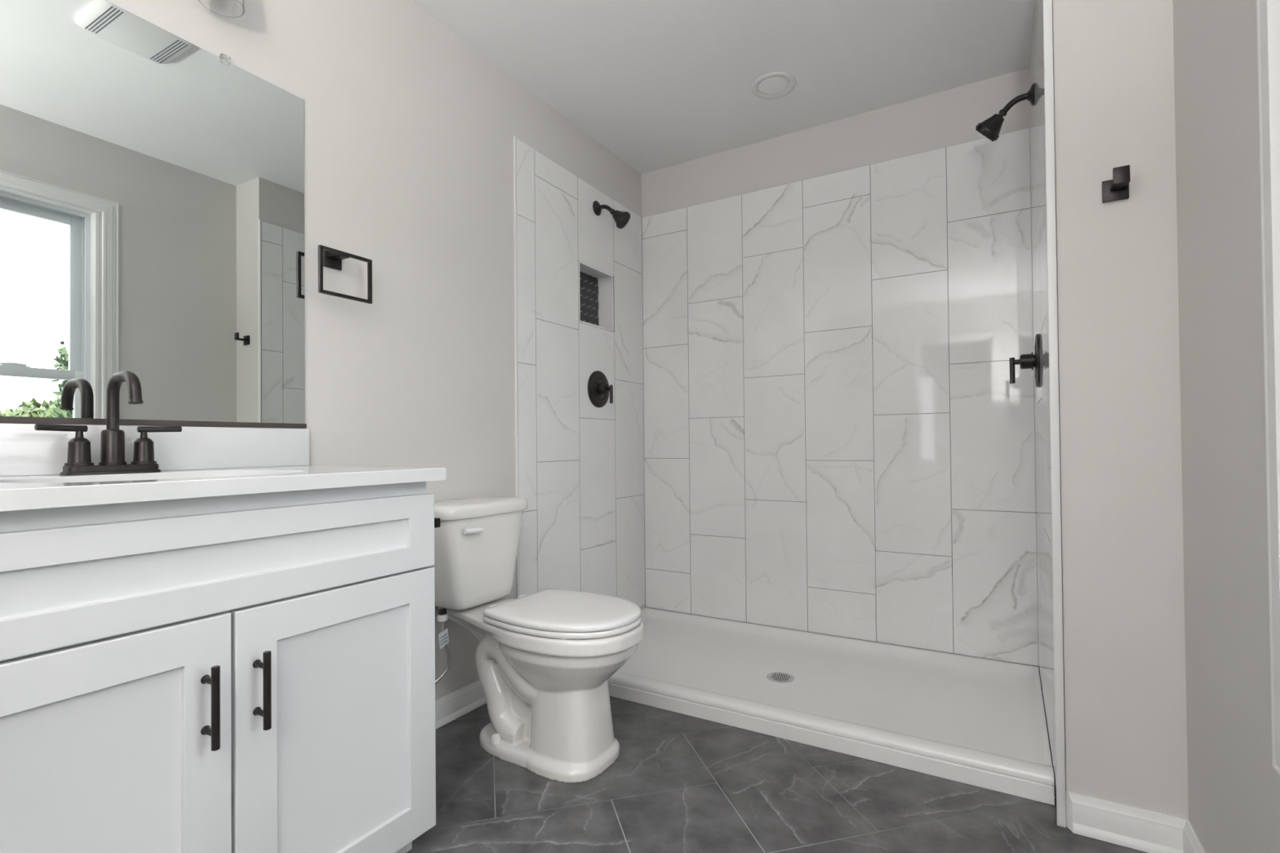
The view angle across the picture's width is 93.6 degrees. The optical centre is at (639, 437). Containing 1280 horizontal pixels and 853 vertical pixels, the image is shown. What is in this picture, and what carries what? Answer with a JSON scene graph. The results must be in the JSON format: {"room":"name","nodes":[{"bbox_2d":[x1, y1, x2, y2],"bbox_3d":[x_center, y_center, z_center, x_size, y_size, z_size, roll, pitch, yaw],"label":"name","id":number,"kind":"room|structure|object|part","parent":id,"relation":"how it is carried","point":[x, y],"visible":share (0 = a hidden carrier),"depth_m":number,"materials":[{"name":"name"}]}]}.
{"room":"bathroom","nodes":[
{"label":"bathroom","id":0,"kind":"room"},
{"bbox_2d":[0,0,641,700],"bbox_3d":[-1.121,-0.193,1.503,0.126,2.566,4.550,-1,-1,31],"label":"wall","id":1,"kind":"structure","parent":0,"point":[410,129],"depth_m":2.01,"materials":[{"name":"grey paint"}]},
{"bbox_2d":[0,0,306,428],"bbox_3d":[-1.167,-0.498,1.303,0.018,0.941,0.896,-1,-1,31],"label":"wall mirror","id":2,"kind":"object","parent":1,"relation":"attached to","point":[152,184],"visible":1,"depth_m":1.36,"materials":[{"name":"silver mirror"}]},
{"bbox_2d":[0,423,309,476],"bbox_3d":[-1.161,0.025,1.298,0.019,0.103,0.900,-1,-1,31],"label":"backsplash","id":3,"kind":"structure","parent":1,"relation":"attached to","point":[24,451],"depth_m":1.41,"materials":[{"name":"white stone"}]},
{"bbox_2d":[198,0,244,17],"bbox_3d":[-1.127,-1.147,1.281,0.127,0.200,0.514,-1,-1,31],"label":"vanity light","id":4,"kind":"object","parent":1,"relation":"attached to","point":[228,8],"visible":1,"depth_m":1.49,"materials":[{"name":"white glass"}]},
{"bbox_2d":[317,244,372,303],"bbox_3d":[-0.873,-0.473,1.756,0.063,0.141,0.163,-1,-1,31],"label":"towel ring","id":5,"kind":"object","parent":1,"relation":"attached to","point":[328,257],"visible":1,"depth_m":1.75,"materials":[{"name":"black metal"}]},
{"bbox_2d":[435,608,450,684],"bbox_3d":[-0.709,0.692,1.942,0.197,0.248,0.060,0,-1,-23],"label":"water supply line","id":6,"kind":"object","parent":1,"relation":"attached to","point":[442,616],"visible":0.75,"depth_m":1.98,"materials":[{"name":"white plastic"}]},
{"bbox_3d":[-0.649,0.575,1.982,0.026,0.014,0.026,-1,-1,31],"label":"valve stem","id":7,"kind":"part","parent":6,"relation":"part of","materials":[{"name":"black plastic"}]},
{"bbox_2d":[435,680,486,729],"bbox_3d":[-0.705,0.948,2.041,0.024,0.087,0.868,-1,-1,31],"label":"baseboard","id":8,"kind":"structure","parent":1,"relation":"attached to","point":[450,707],"depth_m":2.14,"materials":[{"name":"white paint"}]},
{"bbox_2d":[513,135,519,598],"bbox_3d":[-0.497,-0.117,2.435,0.008,2.225,0.010,-1,-1,31],"label":"trim","id":9,"kind":"structure","parent":1,"relation":"attached to","point":[514,136],"depth_m":2.44,"materials":[{"name":"white paint"}]},
{"bbox_2d":[515,137,644,608],"bbox_3d":[-0.237,-0.145,2.879,0.006,2.155,1.020,-1,-1,31],"label":"wall tile","id":10,"kind":"structure","parent":1,"relation":"attached to","point":[581,464],"depth_m":2.78,"materials":[{"name":"tile"}]},
{"bbox_2d":[587,370,613,407],"bbox_3d":[-0.164,-0.236,2.916,0.084,0.180,0.180,-1,-1,31],"label":"shower valve","id":11,"kind":"object","parent":10,"relation":"attached to","point":[598,388],"visible":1,"depth_m":2.90,"materials":[{"name":"black metal"}]},
{"bbox_3d":[-0.134,-0.209,2.899,0.015,0.088,0.015,-1,-1,31],"label":"lever","id":12,"kind":"part","parent":11,"relation":"part of","materials":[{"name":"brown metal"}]},
{"bbox_2d":[592,200,630,228],"bbox_3d":[-0.125,-1.084,2.918,0.180,0.152,0.087,-1,-1,25],"label":"shower head","id":13,"kind":"object","parent":10,"relation":"attached to","point":[621,219],"visible":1,"depth_m":2.89,"materials":[{"name":"black metal"}]},
{"bbox_3d":[-0.160,-1.109,2.920,0.088,0.054,0.020,-1,-1,31],"label":"arm","id":14,"kind":"part","parent":13,"relation":"part of","materials":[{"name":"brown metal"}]},
{"bbox_2d":[577,260,613,332],"bbox_3d":[-0.207,-0.683,2.936,0.003,0.289,0.297,-1,-1,31],"label":"trim","id":15,"kind":"structure","parent":1,"relation":"attached to","point":[579,261],"depth_m":2.92,"materials":[{"name":"white paint"}]},
{"bbox_2d":[579,271,598,325],"bbox_3d":[-0.288,-0.682,2.983,0.010,0.287,0.295,-1,-1,31],"label":"wall","id":16,"kind":"structure","parent":0,"point":[583,292],"depth_m":3.03,"materials":[{"name":"black tile"}]},
{"bbox_2d":[411,0,1035,173],"bbox_3d":[-0.197,-1.550,0.964,2.303,0.120,4.550,-1,-1,31],"label":"ceiling","id":17,"kind":"structure","parent":0,"point":[660,84],"depth_m":2.33,"materials":[{"name":"white paint"}]},
{"bbox_2d":[751,71,795,98],"bbox_3d":[0.564,-1.476,2.521,0.184,0.007,0.184,-1,-1,31],"label":"recessed light","id":18,"kind":"object","parent":17,"relation":"in","point":[771,85],"visible":1,"depth_m":2.52,"materials":[{"name":"white paint"}]},
{"bbox_2d":[405,696,1147,852],"bbox_3d":[-0.294,1.023,0.620,3.238,0.100,4.955,-1,-1,31],"label":"floor","id":19,"kind":"structure","parent":0,"point":[677,783],"depth_m":1.60,"materials":[{"name":"tile"}]},
{"bbox_2d":[0,481,435,852],"bbox_3d":[-0.912,0.543,1.158,0.572,0.881,0.874,-1,-1,31],"label":"vanity cabinet","id":20,"kind":"object","parent":19,"relation":"on","point":[260,677],"visible":0.97,"depth_m":1.02,"materials":[{"name":"white paint"}]},
{"bbox_3d":[-0.819,0.603,0.850,0.020,0.602,0.434,-1,-1,31],"label":"door","id":21,"kind":"part","parent":20,"relation":"part of","materials":[{"name":"white paint"}]},
{"bbox_3d":[-0.704,0.443,0.989,0.039,0.135,0.015,-1,-1,31],"label":"handle","id":22,"kind":"part","parent":20,"relation":"part of","materials":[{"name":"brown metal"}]},
{"bbox_3d":[-0.711,0.214,1.043,0.020,0.168,0.870,-1,-1,31],"label":"drawer","id":23,"kind":"part","parent":20,"relation":"part of","materials":[{"name":"white paint"}]},
{"bbox_2d":[0,423,446,528],"bbox_3d":[-0.926,0.111,1.164,0.557,0.283,0.910,-1,-1,31],"label":"countertop","id":24,"kind":"structure","parent":20,"relation":"on","point":[193,462],"depth_m":1.22,"materials":[{"name":"white stone"}]},
{"bbox_2d":[34,370,182,475],"bbox_3d":[-1.099,-0.030,1.257,0.181,0.210,0.174,0,-1,-16],"label":"faucet","id":25,"kind":"object","parent":24,"relation":"on","point":[112,438],"visible":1,"depth_m":1.24,"materials":[{"name":"black metal"}]},
{"bbox_3d":[-1.143,-0.019,1.189,0.013,0.015,0.078,-1,-1,25],"label":"lever","id":26,"kind":"part","parent":25,"relation":"part of","materials":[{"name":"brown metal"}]},
{"bbox_3d":[-1.132,0.021,1.214,0.044,0.072,0.044,-1,-1,31],"label":"handle","id":27,"kind":"part","parent":25,"relation":"part of","materials":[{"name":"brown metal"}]},
{"bbox_3d":[-1.104,0.066,1.260,0.057,0.018,0.157,-1,-1,31],"label":"plate","id":28,"kind":"part","parent":25,"relation":"part of","materials":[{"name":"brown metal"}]},
{"bbox_3d":[-1.062,-0.039,1.235,0.145,0.193,0.044,-1,-1,31],"label":"spout","id":29,"kind":"part","parent":25,"relation":"part of","materials":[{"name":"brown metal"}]},
{"bbox_3d":[-1.077,0.022,1.306,0.044,0.072,0.044,-1,-1,31],"label":"handle","id":30,"kind":"part","parent":25,"relation":"part of","materials":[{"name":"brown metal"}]},
{"bbox_3d":[-1.060,-0.018,1.329,0.013,0.015,0.078,-1,-1,36],"label":"lever","id":31,"kind":"part","parent":25,"relation":"part of","materials":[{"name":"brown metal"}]},
{"bbox_3d":[-0.663,0.443,1.059,0.039,0.135,0.015,-1,-1,31],"label":"handle","id":32,"kind":"part","parent":20,"relation":"part of","materials":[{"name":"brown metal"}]},
{"bbox_3d":[-0.595,0.605,1.228,0.020,0.602,0.431,-1,-1,31],"label":"door","id":33,"kind":"part","parent":20,"relation":"part of","materials":[{"name":"white paint"}]},
{"bbox_2d":[434,517,439,528],"bbox_3d":[-0.562,0.205,1.478,0.162,0.040,0.044,-1,-1,31],"label":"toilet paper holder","id":34,"kind":"object","parent":20,"relation":"attached to","point":[437,521],"visible":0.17,"depth_m":1.45,"materials":[{"name":"black metal"}]},
{"bbox_2d":[426,495,644,782],"bbox_3d":[-0.338,0.600,1.935,0.755,0.776,0.398,-1,-1,31],"label":"toilet","id":35,"kind":"object","parent":19,"relation":"on","point":[545,660],"visible":1,"depth_m":1.82,"materials":[{"name":"white ceramic"}]},
{"bbox_3d":[-0.536,0.300,1.934,0.024,0.024,0.071,-1,-1,31],"label":"flush lever","id":36,"kind":"part","parent":35,"relation":"part of","materials":[{"name":"white plastic"}]},
{"bbox_3d":[-0.575,0.415,2.077,0.195,0.302,0.368,-1,-1,31],"label":"tank","id":37,"kind":"part","parent":35,"relation":"part of","materials":[{"name":"white ceramic"}]},
{"bbox_3d":[-0.575,0.240,2.077,0.212,0.048,0.398,-1,-1,31],"label":"tank lid","id":38,"kind":"part","parent":35,"relation":"part of","materials":[{"name":"white ceramic"}]},
{"bbox_3d":[-0.323,0.778,1.925,0.724,0.421,0.376,-1,-1,31],"label":"bowl","id":39,"kind":"part","parent":35,"relation":"part of","materials":[{"name":"white ceramic"}]},
{"bbox_3d":[-0.211,0.556,1.860,0.448,0.023,0.372,-1,-1,31],"label":"seat","id":40,"kind":"part","parent":35,"relation":"part of","materials":[{"name":"white plastic"}]},
{"bbox_3d":[-0.211,0.532,1.861,0.448,0.022,0.372,-1,-1,31],"label":"seat lid","id":41,"kind":"part","parent":35,"relation":"part of","materials":[{"name":"white plastic"}]},
{"bbox_2d":[608,607,1054,805],"bbox_3d":[0.569,0.948,2.441,1.807,0.073,0.940,-1,-1,31],"label":"shower pan","id":42,"kind":"object","parent":19,"relation":"on","point":[973,721],"visible":0.92,"depth_m":2.22,"materials":[{"name":"white plastic"}]},
{"bbox_2d":[641,67,1039,676],"bbox_3d":[0.994,-0.197,2.824,2.183,2.566,0.122,-1,-1,31],"label":"wall","id":43,"kind":"structure","parent":0,"point":[948,117],"depth_m":2.78,"materials":[{"name":"grey paint"}]},
{"bbox_2d":[641,127,1038,666],"bbox_3d":[0.803,-0.155,2.861,1.806,2.155,0.008,-1,-1,31],"label":"wall tile","id":44,"kind":"structure","parent":43,"relation":"attached to","point":[839,441],"depth_m":2.75,"materials":[{"name":"tile"}]},
{"bbox_2d":[1029,0,1188,819],"bbox_3d":[1.419,-0.211,1.899,0.230,2.566,1.038,-1,-1,31],"label":"wall","id":45,"kind":"structure","parent":0,"point":[1126,717],"depth_m":1.45,"materials":[{"name":"grey paint"}]},
{"bbox_2d":[1029,0,1066,799],"bbox_3d":[1.311,-0.170,1.959,0.018,2.155,1.028,-1,-1,31],"label":"wall tile","id":46,"kind":"structure","parent":45,"relation":"attached to","point":[1037,148],"depth_m":1.82,"materials":[{"name":"tile"}]},
{"bbox_2d":[975,83,1035,142],"bbox_3d":[1.274,-1.119,2.092,0.180,0.152,0.087,-1,-1,36],"label":"shower head","id":47,"kind":"object","parent":46,"relation":"attached to","point":[990,127],"visible":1,"depth_m":2.08,"materials":[{"name":"black metal"}]},
{"bbox_3d":[1.292,-1.145,2.062,0.088,0.054,0.020,-1,-1,31],"label":"arm","id":48,"kind":"part","parent":47,"relation":"part of","materials":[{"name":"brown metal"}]},
{"bbox_2d":[1009,333,1039,387],"bbox_3d":[1.311,-0.258,2.046,0.084,0.180,0.180,-1,-1,31],"label":"shower valve","id":49,"kind":"object","parent":46,"relation":"attached to","point":[1030,361],"visible":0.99,"depth_m":2.02,"materials":[{"name":"black metal"}]},
{"bbox_3d":[1.282,-0.230,2.062,0.015,0.088,0.015,-1,-1,31],"label":"lever","id":50,"kind":"part","parent":49,"relation":"part of","materials":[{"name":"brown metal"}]},
{"bbox_2d":[1042,0,1066,827],"bbox_3d":[1.044,-0.142,1.512,0.019,2.225,0.008,-1,-1,31],"label":"trim","id":51,"kind":"structure","parent":45,"relation":"attached to","point":[1047,4],"depth_m":1.51,"materials":[{"name":"white paint"}]},
{"bbox_2d":[1102,164,1129,203],"bbox_3d":[1.139,-0.604,1.430,0.051,0.061,0.057,-1,-1,31],"label":"robe hook","id":52,"kind":"object","parent":45,"relation":"attached to","point":[1117,188],"visible":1,"depth_m":1.44,"materials":[{"name":"black metal"}]},
{"bbox_3d":[1.151,-0.598,1.451,0.051,0.051,0.008,-1,-1,31],"label":"plate","id":53,"kind":"part","parent":52,"relation":"part of","materials":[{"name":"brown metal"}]},
{"bbox_2d":[1066,791,1187,852],"bbox_3d":[1.159,0.924,1.429,0.231,0.087,0.024,-1,-1,31],"label":"baseboard","id":54,"kind":"structure","parent":45,"relation":"attached to","point":[1124,825],"depth_m":1.43,"materials":[{"name":"white paint"}]},
{"bbox_2d":[1173,0,1279,852],"bbox_3d":[0.715,-0.222,0.346,0.140,2.566,4.428,-1,-1,31],"label":"wall","id":55,"kind":"structure","parent":0,"point":[1233,784],"depth_m":1.13,"materials":[{"name":"grey paint"}]},
{"bbox_2d":[1180,819,1204,852],"bbox_3d":[0.421,0.915,-0.020,0.024,0.087,3.270,-1,-1,31],"label":"baseboard","id":56,"kind":"structure","parent":55,"relation":"attached to","point":[1191,843],"depth_m":1.34,"materials":[{"name":"white paint"}]},
{"bbox_2d":[1256,0,1279,775],"bbox_3d":[0.781,-0.355,0.480,0.156,1.715,0.964,-1,-1,31],"label":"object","id":57,"kind":"structure","parent":55,"relation":"in","point":[1268,11],"depth_m":0.89,"materials":[{"name":"white paint"}]}
]}

